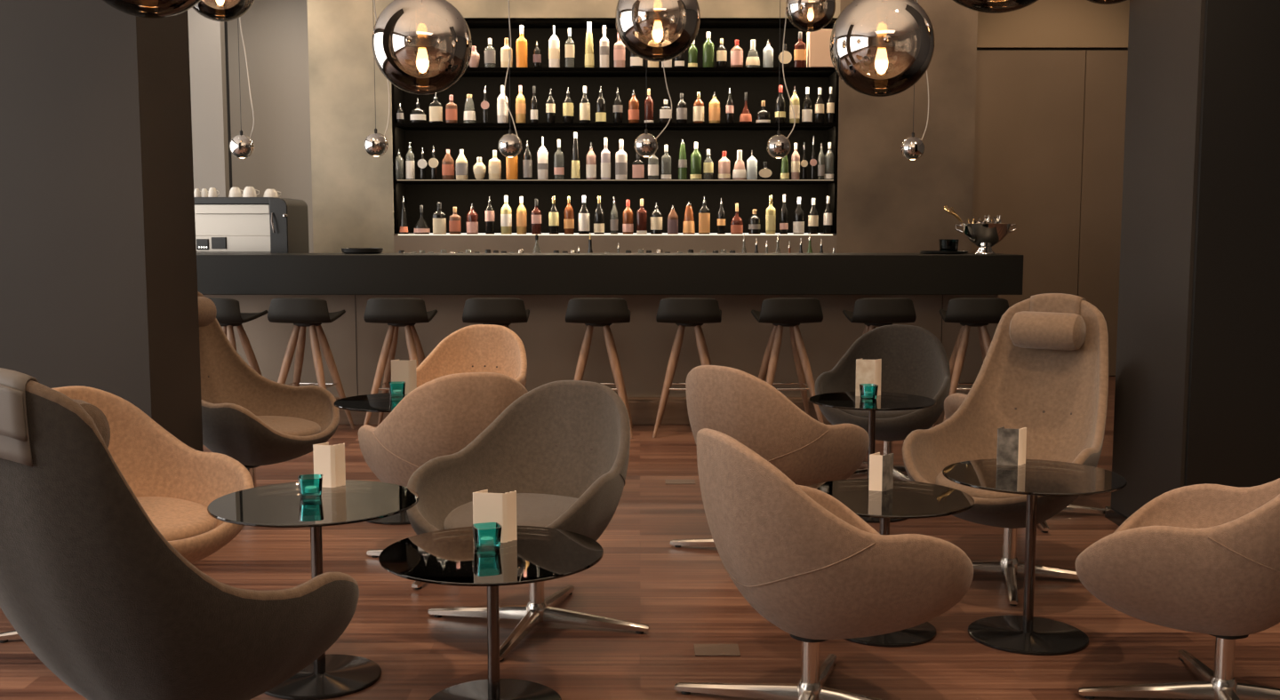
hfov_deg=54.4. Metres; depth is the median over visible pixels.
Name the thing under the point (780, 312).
bar stool
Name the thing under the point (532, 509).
seat cushion
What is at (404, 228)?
liquor bottle
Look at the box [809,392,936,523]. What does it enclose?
side table
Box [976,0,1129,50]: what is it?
wall
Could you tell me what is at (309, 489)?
tea light
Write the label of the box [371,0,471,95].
pendant lamp
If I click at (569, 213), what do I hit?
liquor bottle
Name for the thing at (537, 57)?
liquor bottle
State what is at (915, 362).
shell chair
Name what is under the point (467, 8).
wall
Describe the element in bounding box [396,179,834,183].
shelf
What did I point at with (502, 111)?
liquor bottle
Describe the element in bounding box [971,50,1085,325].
door
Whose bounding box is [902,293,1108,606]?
lounge chair
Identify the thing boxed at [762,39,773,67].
liquor bottle
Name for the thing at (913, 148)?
pendant
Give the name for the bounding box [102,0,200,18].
pendant lamp
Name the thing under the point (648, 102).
liquor bottle
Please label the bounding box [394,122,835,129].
shelf
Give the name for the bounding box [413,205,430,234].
liquor bottle
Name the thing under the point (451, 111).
liquor bottle
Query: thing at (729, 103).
liquor bottle
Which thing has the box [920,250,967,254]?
serving tray
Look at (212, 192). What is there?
coffee cup
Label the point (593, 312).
bar stool
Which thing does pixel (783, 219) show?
liquor bottle
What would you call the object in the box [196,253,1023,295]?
countertop
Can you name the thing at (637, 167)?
liquor bottle
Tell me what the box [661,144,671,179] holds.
liquor bottle
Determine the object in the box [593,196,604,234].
liquor bottle
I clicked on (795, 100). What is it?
liquor bottle
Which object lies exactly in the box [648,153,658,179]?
liquor bottle
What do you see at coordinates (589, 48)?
liquor bottle
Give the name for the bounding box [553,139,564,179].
liquor bottle
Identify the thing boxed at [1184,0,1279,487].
wall
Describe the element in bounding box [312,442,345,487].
menu card
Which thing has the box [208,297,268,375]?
bar stool
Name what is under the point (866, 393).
tea light
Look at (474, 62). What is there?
liquor bottle
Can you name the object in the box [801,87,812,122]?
liquor bottle
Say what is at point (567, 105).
liquor bottle
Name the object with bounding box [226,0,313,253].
wall
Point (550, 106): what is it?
liquor bottle
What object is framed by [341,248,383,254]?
tray
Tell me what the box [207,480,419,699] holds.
side table
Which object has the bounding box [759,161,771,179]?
liquor bottle
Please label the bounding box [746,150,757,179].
liquor bottle
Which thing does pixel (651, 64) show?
liquor bottle
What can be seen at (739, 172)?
liquor bottle
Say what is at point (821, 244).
bottle
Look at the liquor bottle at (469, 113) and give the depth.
9.51 m
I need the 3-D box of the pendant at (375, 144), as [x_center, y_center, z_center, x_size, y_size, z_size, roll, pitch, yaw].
[-1.674,-2.217,7.799,0.152,1.986,0.152,6,8,45]
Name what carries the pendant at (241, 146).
hanging from the ceiling
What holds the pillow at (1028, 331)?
on the lounge chair at (1044, 371)
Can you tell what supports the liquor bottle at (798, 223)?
on the shelf at (409, 234)
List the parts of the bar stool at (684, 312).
leg, leg, seat mount, leg, leg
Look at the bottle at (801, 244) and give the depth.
8.69 m
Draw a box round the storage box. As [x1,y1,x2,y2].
[806,29,833,67]
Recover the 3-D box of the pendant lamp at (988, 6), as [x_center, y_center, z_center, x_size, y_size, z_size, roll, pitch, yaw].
[0.953,-1.826,3.222,0.399,1.861,0.399,3,6,28]
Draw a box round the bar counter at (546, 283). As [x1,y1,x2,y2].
[196,253,1023,424]
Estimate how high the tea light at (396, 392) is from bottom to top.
0.014 m
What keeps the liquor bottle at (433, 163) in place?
on the shelf at (404, 181)
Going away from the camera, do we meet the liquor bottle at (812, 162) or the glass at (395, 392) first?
the glass at (395, 392)
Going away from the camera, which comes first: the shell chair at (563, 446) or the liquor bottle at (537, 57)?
the shell chair at (563, 446)
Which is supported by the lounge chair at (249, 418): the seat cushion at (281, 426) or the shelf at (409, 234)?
the seat cushion at (281, 426)
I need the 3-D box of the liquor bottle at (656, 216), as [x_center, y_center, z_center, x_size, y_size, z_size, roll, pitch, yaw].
[0.127,-1.018,9.621,0.091,0.243,0.090,0,6,0]
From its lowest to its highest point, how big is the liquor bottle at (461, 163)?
0.231 m
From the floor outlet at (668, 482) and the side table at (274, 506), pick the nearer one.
the side table at (274, 506)
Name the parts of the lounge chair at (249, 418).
post, mount plate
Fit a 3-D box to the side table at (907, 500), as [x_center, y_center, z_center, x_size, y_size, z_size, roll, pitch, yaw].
[0.767,0.672,3.914,0.540,0.430,0.540,0,6,0]
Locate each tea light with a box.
[304,486,317,493]
[392,390,401,394]
[480,536,494,544]
[864,392,872,395]
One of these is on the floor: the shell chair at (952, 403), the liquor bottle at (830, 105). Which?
the shell chair at (952, 403)
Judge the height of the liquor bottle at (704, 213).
0.290 m
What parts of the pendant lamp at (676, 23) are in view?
bulb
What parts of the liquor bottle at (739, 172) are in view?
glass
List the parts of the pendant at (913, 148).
power cord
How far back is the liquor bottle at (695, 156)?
9.53 m
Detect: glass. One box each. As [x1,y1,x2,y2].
[297,474,323,499]
[388,381,405,398]
[472,522,501,552]
[859,384,878,399]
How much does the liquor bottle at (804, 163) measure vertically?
0.285 m
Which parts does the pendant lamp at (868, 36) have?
bulb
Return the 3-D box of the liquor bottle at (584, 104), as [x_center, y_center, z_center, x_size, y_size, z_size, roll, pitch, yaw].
[-0.422,-1.877,9.520,0.080,0.280,0.078,0,6,0]
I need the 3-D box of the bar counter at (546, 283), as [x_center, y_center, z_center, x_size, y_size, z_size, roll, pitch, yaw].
[-0.676,-0.080,8.132,6.149,1.093,0.600,0,6,0]
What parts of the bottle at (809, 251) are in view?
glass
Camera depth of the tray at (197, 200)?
8.49 m
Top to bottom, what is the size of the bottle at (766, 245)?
0.271 m
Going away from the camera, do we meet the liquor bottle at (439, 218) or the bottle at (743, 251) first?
the bottle at (743, 251)
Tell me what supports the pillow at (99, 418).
on the lounge chair at (89, 583)
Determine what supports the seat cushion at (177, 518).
on the shell chair at (175, 484)
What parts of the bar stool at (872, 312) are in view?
leg, leg, seat mount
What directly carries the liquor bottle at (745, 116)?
on the shelf at (403, 125)
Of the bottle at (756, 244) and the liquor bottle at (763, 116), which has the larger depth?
the liquor bottle at (763, 116)
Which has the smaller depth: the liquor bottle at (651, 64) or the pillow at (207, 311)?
the pillow at (207, 311)
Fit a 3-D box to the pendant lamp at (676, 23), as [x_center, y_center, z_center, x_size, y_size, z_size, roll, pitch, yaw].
[0.083,-2.183,5.771,0.399,1.655,0.399,0,6,0]
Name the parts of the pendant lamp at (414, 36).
bulb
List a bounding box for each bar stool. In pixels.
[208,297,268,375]
[267,297,354,439]
[363,297,437,425]
[462,297,529,328]
[565,297,633,439]
[652,297,721,438]
[751,297,823,423]
[842,297,916,335]
[931,297,1009,427]
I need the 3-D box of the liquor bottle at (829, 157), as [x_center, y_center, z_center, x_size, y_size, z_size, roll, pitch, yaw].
[1.458,-1.456,9.577,0.073,0.285,0.072,0,6,0]
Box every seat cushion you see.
[136,496,216,541]
[256,416,320,436]
[443,493,577,529]
[838,408,919,418]
[935,471,1025,498]
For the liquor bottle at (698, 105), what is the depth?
9.49 m
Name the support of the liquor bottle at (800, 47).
on the shelf at (470, 72)
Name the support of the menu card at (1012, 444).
on the side table at (1027, 634)
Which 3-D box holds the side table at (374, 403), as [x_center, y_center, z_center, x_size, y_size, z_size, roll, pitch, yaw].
[-1.048,0.477,5.473,0.570,0.510,0.570,0,6,0]
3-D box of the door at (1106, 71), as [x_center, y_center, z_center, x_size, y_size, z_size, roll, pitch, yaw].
[4.155,-1.135,10.464,0.914,2.715,0.050,0,6,0]
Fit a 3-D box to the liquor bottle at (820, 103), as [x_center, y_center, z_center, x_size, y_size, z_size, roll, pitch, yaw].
[1.374,-1.871,9.521,0.069,0.267,0.068,0,6,0]
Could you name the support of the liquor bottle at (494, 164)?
on the shelf at (404, 181)
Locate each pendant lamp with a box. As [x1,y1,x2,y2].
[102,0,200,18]
[192,0,254,21]
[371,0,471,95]
[615,0,700,61]
[785,0,835,31]
[829,0,935,96]
[952,0,1038,13]
[1087,0,1127,4]
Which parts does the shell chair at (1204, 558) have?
leg, leg, post, leg, mount plate, leg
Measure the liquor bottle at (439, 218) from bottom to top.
0.243 m
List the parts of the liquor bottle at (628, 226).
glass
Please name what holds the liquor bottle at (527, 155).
on the shelf at (404, 181)
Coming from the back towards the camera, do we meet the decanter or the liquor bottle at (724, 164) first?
the liquor bottle at (724, 164)
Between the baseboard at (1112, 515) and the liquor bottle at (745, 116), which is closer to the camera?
the baseboard at (1112, 515)
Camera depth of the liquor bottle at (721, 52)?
9.47 m
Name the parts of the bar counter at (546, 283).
panel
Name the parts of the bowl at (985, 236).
handle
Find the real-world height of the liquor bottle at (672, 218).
0.222 m
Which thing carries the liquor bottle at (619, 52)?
on the shelf at (470, 72)
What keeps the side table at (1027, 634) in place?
on the floor
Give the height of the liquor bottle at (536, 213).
0.270 m
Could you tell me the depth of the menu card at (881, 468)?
3.97 m
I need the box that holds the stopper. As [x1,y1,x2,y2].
[986,215,991,223]
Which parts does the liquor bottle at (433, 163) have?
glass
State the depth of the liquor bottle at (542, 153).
9.55 m
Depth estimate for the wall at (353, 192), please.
9.50 m
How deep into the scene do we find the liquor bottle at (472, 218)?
9.59 m
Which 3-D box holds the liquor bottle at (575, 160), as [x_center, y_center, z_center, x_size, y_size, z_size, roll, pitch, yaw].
[-0.495,-1.491,9.559,0.066,0.359,0.065,0,6,0]
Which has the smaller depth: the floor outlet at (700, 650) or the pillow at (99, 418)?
the pillow at (99, 418)
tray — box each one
[194,197,290,204]
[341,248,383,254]
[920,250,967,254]
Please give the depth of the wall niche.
9.94 m
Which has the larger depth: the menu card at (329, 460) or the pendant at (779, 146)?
the pendant at (779, 146)
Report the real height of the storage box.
0.282 m
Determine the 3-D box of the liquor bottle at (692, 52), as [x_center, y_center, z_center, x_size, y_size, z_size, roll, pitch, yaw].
[0.403,-2.261,9.482,0.073,0.215,0.071,0,6,0]
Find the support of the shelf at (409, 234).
on the wall at (888, 202)
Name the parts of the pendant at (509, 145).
power cord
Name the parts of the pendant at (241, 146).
power cord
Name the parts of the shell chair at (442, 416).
leg, leg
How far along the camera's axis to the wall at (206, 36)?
9.76 m
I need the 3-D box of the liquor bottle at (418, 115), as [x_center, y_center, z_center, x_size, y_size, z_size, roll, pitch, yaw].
[-1.701,-1.836,9.540,0.117,0.193,0.092,0,6,0]
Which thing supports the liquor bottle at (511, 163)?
on the shelf at (404, 181)
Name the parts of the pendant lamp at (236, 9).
bulb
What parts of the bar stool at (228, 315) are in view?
leg, seat mount, leg, leg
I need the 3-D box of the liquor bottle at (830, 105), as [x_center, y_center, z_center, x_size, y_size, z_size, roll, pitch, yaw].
[1.459,-1.874,9.521,0.059,0.273,0.057,0,6,0]
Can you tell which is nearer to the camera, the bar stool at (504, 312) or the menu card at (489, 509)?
the menu card at (489, 509)
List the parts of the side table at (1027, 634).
post, glass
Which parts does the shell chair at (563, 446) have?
leg, leg, post, leg, leg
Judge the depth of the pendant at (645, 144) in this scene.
7.84 m
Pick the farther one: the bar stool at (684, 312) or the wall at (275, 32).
the wall at (275, 32)
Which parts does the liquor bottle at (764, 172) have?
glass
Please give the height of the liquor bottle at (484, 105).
0.280 m
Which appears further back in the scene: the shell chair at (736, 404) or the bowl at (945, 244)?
the bowl at (945, 244)
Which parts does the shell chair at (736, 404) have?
leg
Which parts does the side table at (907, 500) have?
post, glass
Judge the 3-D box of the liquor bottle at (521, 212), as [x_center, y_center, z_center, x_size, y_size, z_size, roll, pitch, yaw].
[-0.916,-1.042,9.618,0.077,0.290,0.076,0,6,0]
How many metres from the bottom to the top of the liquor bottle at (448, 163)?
0.231 m
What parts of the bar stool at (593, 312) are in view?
leg, leg, seat mount, leg, leg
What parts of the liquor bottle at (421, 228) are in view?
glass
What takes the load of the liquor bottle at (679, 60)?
on the shelf at (470, 72)
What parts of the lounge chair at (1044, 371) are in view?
leg, post, leg, leg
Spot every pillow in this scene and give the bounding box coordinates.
[72,399,110,447]
[198,296,216,327]
[1008,311,1086,351]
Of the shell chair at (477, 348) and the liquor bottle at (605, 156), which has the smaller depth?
the shell chair at (477, 348)
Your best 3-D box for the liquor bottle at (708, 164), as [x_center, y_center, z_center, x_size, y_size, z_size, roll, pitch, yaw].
[0.526,-1.427,9.565,0.077,0.231,0.075,0,6,0]
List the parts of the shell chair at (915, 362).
leg, leg, post, leg, leg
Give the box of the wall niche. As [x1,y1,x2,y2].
[391,17,839,233]
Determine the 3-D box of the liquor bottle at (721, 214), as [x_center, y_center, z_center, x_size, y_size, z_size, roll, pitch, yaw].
[0.628,-1.034,9.604,0.063,0.277,0.061,0,6,0]
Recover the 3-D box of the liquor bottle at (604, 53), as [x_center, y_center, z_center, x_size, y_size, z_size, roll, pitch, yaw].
[-0.271,-2.310,9.477,0.074,0.315,0.058,0,6,0]
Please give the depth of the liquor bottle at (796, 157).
9.54 m
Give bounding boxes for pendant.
[229,17,254,158]
[363,0,390,156]
[497,0,522,157]
[634,44,671,157]
[766,0,795,158]
[900,0,928,159]
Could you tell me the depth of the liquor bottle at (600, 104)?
9.50 m
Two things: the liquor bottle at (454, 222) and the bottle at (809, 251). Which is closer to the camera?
the bottle at (809, 251)
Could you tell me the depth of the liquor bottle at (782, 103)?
9.50 m
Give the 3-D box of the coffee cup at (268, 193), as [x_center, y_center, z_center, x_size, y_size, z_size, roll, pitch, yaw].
[-2.561,-1.088,8.635,0.102,0.059,0.102,4,7,35]
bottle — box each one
[395,149,404,179]
[396,103,403,122]
[399,196,408,234]
[405,142,415,179]
[410,97,425,122]
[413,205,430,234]
[417,147,426,179]
[428,145,438,179]
[429,93,442,122]
[432,202,446,234]
[441,149,454,179]
[445,95,457,122]
[448,207,461,234]
[456,149,467,179]
[464,94,475,122]
[466,203,478,234]
[468,46,479,67]
[472,157,486,179]
[480,86,489,122]
[484,38,495,67]
[485,196,494,234]
[488,150,501,179]
[496,85,508,122]
[500,38,512,67]
[500,195,511,234]
[505,155,518,179]
[515,85,526,122]
[516,25,527,67]
[516,196,527,234]
[523,140,532,179]
[530,86,537,122]
[531,199,541,234]
[533,40,541,67]
[537,136,548,179]
[545,88,555,122]
[548,25,559,67]
[548,196,559,234]
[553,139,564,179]
[562,88,573,122]
[563,196,574,234]
[565,28,574,67]
[571,132,579,179]
[578,195,589,234]
[579,86,590,122]
[584,21,594,67]
[585,143,596,179]
[587,232,592,253]
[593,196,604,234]
[595,86,606,122]
[600,25,609,67]
[600,137,610,179]
[610,198,617,234]
[613,33,625,67]
[613,88,622,122]
[615,139,627,179]
[622,200,633,234]
[628,90,639,122]
[630,51,642,67]
[632,152,644,179]
[636,199,647,234]
[644,88,653,122]
[648,43,658,67]
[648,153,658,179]
[650,202,662,234]
[659,99,671,122]
[661,43,671,67]
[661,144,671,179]
[667,205,678,234]
[674,52,684,67]
[676,93,687,122]
[678,140,687,179]
[682,201,695,234]
[688,40,697,67]
[689,142,701,179]
[693,92,703,122]
[698,196,710,234]
[702,32,714,67]
[703,149,713,179]
[708,91,719,122]
[716,38,727,67]
[717,198,725,234]
[718,151,730,179]
[726,88,733,122]
[730,40,743,67]
[730,203,743,234]
[732,150,746,179]
[739,92,751,122]
[741,233,746,253]
[745,40,759,67]
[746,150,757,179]
[748,209,760,234]
[754,238,758,253]
[756,100,770,122]
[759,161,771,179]
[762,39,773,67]
[765,195,775,234]
[765,240,767,253]
[775,85,785,122]
[775,234,780,253]
[778,44,791,67]
[779,194,788,234]
[780,155,789,179]
[789,86,799,122]
[791,143,799,179]
[792,197,804,234]
[793,32,806,67]
[799,238,802,253]
[800,142,807,179]
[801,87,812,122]
[807,232,812,253]
[808,198,818,234]
[809,136,816,179]
[815,88,823,122]
[817,143,824,179]
[819,239,823,253]
[823,196,831,234]
[824,142,834,179]
[826,87,834,122]
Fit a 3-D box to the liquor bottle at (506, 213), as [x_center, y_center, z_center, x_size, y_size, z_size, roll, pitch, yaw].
[-1.032,-1.044,9.603,0.084,0.297,0.083,0,6,0]
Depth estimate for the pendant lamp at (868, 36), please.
4.69 m
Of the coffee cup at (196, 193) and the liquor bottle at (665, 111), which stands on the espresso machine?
the coffee cup at (196, 193)
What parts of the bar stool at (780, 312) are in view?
leg, leg, seat mount, leg, leg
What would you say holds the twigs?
on the bowl at (985, 236)
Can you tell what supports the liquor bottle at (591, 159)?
on the shelf at (404, 181)
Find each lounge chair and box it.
[0,368,359,699]
[197,291,339,487]
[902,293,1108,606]
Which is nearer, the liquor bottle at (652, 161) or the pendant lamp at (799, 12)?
the pendant lamp at (799, 12)
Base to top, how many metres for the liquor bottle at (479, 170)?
0.170 m
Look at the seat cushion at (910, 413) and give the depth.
6.01 m
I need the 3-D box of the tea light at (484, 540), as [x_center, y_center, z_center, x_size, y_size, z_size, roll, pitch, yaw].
[-0.405,0.504,3.292,0.035,0.014,0.035,-2,6,-20]
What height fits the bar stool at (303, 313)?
0.848 m
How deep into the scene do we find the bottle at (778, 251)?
8.68 m
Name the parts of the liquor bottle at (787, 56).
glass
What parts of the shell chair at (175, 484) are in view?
leg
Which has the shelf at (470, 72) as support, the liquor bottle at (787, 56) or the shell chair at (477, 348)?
the liquor bottle at (787, 56)
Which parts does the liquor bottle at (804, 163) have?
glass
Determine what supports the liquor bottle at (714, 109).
on the shelf at (403, 125)
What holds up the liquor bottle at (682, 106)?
on the shelf at (403, 125)
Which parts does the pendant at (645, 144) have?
power cord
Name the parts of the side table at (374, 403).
glass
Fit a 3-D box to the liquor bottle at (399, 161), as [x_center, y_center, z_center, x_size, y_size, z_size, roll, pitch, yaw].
[-1.852,-1.427,9.566,0.070,0.231,0.070,0,6,0]
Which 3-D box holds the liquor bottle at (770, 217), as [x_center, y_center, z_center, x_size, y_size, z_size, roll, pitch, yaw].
[1.008,-1.044,9.603,0.075,0.297,0.059,0,6,0]
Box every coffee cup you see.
[193,188,201,197]
[200,188,208,197]
[208,187,219,197]
[228,187,243,197]
[242,186,259,197]
[263,189,280,197]
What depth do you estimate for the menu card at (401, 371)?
5.66 m
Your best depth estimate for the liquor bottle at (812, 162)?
9.55 m
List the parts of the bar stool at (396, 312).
leg, leg, seat mount, leg, leg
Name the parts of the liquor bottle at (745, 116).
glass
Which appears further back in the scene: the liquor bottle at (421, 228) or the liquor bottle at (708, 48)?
the liquor bottle at (421, 228)
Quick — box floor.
[0,376,1279,699]
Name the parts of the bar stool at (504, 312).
seat mount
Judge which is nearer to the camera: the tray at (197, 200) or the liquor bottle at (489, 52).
the tray at (197, 200)
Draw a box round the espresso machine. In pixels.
[194,197,309,253]
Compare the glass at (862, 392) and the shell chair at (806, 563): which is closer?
the shell chair at (806, 563)
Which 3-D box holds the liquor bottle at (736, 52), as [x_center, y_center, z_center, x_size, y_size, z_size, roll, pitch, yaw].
[0.738,-2.258,9.483,0.094,0.209,0.092,0,6,0]
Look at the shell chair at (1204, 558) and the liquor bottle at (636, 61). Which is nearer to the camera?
the shell chair at (1204, 558)
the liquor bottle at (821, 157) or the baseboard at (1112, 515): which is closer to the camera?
the baseboard at (1112, 515)
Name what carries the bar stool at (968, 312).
on the floor
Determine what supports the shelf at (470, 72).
attached to the wall niche
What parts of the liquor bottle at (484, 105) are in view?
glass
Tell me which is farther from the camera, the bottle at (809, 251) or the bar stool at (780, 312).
the bottle at (809, 251)
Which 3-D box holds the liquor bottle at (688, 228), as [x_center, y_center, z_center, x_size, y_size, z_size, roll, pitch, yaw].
[0.377,-1.020,9.606,0.091,0.249,0.090,0,6,0]
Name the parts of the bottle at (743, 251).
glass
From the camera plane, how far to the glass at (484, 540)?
3.28 m
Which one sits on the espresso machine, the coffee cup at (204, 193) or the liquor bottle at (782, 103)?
the coffee cup at (204, 193)
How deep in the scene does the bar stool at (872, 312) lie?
7.43 m
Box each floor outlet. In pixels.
[664,480,695,484]
[693,644,740,656]
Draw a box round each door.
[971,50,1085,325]
[1077,50,1127,375]
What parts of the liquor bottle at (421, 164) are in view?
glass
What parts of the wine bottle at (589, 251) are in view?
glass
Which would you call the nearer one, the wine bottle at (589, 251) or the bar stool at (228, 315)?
the bar stool at (228, 315)
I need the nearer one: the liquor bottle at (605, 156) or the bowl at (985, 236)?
the bowl at (985, 236)
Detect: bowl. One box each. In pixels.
[938,239,959,251]
[954,223,1015,254]
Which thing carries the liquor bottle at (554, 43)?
on the shelf at (470, 72)
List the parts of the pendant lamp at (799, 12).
bulb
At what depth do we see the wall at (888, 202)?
9.54 m
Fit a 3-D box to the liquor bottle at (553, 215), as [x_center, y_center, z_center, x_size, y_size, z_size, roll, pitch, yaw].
[-0.665,-1.041,9.603,0.077,0.290,0.076,0,6,0]
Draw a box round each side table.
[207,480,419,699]
[333,392,410,525]
[378,526,603,699]
[808,479,974,647]
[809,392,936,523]
[942,458,1127,655]
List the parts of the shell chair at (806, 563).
leg, leg, mount plate, post, leg, leg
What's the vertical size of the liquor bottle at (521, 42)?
0.315 m
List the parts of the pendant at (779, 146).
power cord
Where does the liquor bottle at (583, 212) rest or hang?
on the shelf at (409, 234)
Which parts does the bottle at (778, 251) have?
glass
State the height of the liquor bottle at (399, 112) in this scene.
0.153 m
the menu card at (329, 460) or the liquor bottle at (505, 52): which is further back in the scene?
the liquor bottle at (505, 52)
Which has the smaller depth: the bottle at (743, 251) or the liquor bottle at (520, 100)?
the bottle at (743, 251)
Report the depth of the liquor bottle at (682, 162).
9.55 m
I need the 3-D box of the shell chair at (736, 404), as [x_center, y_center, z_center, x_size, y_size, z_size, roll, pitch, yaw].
[0.494,0.414,4.845,0.654,0.753,0.682,5,8,44]
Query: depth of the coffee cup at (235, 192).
8.60 m
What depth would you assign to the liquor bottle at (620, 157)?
9.53 m
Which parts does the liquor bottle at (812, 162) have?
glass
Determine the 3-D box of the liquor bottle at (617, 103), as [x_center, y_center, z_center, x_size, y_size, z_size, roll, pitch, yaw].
[-0.170,-1.876,9.536,0.073,0.273,0.071,0,6,0]
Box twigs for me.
[944,204,962,222]
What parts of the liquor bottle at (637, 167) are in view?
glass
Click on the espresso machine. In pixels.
(223, 225)
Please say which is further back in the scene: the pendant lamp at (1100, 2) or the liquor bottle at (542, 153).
the liquor bottle at (542, 153)
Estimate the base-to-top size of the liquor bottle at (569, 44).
0.295 m
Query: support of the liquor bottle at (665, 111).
on the shelf at (403, 125)
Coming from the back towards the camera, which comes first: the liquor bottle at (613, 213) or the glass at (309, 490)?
the liquor bottle at (613, 213)
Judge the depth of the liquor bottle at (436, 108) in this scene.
9.49 m
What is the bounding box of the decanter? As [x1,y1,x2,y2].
[532,234,541,253]
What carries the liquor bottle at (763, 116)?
on the shelf at (403, 125)
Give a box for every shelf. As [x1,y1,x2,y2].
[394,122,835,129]
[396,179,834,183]
[397,233,833,235]
[407,67,835,77]
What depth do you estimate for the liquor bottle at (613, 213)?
9.60 m
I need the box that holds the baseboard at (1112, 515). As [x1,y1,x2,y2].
[1104,506,1127,526]
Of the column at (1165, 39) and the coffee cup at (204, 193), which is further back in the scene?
the coffee cup at (204, 193)
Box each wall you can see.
[187,7,229,197]
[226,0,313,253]
[306,0,399,253]
[389,0,840,17]
[393,0,977,253]
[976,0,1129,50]
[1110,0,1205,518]
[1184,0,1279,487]
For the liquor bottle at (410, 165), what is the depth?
9.56 m
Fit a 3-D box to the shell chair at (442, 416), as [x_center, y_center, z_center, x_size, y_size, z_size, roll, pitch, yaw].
[-0.702,0.427,4.713,0.655,0.758,0.658,-3,6,-24]
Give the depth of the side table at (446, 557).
3.27 m
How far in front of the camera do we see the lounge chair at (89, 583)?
2.35 m
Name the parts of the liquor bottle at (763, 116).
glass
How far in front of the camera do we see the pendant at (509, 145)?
7.84 m
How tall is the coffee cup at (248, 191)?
0.074 m
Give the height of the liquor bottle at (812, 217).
0.277 m
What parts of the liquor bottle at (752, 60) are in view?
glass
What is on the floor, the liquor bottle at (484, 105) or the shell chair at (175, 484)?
the shell chair at (175, 484)
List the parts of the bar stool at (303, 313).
leg, leg, seat mount, leg, leg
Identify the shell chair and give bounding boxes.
[0,385,254,643]
[358,372,527,589]
[406,380,649,662]
[416,324,527,387]
[670,365,869,547]
[674,428,973,699]
[814,324,951,480]
[944,392,1104,533]
[1075,478,1279,699]
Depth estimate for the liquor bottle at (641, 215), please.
9.58 m
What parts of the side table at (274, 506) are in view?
glass, post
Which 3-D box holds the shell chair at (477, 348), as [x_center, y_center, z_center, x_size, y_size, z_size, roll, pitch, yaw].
[-0.879,0.273,6.271,0.656,0.758,0.655,1,6,14]
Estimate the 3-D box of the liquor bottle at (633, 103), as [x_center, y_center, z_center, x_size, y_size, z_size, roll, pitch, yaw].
[-0.048,-1.864,9.522,0.083,0.253,0.082,0,6,0]
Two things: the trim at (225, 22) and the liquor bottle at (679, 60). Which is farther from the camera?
the trim at (225, 22)
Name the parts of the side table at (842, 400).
post, glass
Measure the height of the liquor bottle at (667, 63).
0.282 m
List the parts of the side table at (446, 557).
glass, post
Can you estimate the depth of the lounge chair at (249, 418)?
5.72 m
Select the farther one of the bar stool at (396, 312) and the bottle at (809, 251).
the bottle at (809, 251)
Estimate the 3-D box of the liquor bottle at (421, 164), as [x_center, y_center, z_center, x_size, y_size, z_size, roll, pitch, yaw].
[-1.671,-1.434,9.565,0.072,0.245,0.043,0,6,0]
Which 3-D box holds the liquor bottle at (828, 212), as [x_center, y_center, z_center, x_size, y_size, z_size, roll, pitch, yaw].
[1.451,-1.041,9.603,0.066,0.290,0.065,0,6,0]
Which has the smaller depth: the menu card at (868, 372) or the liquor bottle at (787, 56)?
the menu card at (868, 372)
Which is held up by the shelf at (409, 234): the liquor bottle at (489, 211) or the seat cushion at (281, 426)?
the liquor bottle at (489, 211)
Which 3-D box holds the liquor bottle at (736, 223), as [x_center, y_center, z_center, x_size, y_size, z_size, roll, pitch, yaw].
[0.748,-1.014,9.606,0.093,0.236,0.073,0,6,0]
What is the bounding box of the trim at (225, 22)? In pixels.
[224,8,232,191]
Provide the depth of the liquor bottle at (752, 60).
9.46 m
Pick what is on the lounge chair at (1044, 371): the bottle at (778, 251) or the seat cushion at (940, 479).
the seat cushion at (940, 479)
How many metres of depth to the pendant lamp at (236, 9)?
7.14 m
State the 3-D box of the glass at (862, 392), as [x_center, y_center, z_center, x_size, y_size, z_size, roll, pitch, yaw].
[1.012,0.185,5.508,0.071,0.063,0.071,-1,6,-11]
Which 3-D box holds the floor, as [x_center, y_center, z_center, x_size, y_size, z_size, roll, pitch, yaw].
[0.000,1.012,3.166,10.400,0.100,15.100,0,6,0]
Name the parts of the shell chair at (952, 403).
leg, leg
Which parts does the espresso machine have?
panel, panel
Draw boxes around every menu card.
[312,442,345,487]
[391,360,416,394]
[472,489,517,543]
[855,359,881,396]
[868,452,893,491]
[996,426,1026,465]
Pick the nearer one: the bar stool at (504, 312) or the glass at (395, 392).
the glass at (395, 392)
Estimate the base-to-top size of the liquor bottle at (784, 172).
0.245 m
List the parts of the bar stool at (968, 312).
leg, leg, seat mount, leg, leg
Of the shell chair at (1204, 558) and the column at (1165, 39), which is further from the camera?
the column at (1165, 39)
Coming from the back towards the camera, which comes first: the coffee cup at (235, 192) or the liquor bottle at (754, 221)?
the liquor bottle at (754, 221)
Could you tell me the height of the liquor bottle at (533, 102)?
0.280 m
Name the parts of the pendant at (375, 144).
power cord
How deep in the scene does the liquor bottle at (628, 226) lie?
9.58 m
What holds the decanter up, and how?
on the countertop
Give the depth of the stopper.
7.99 m

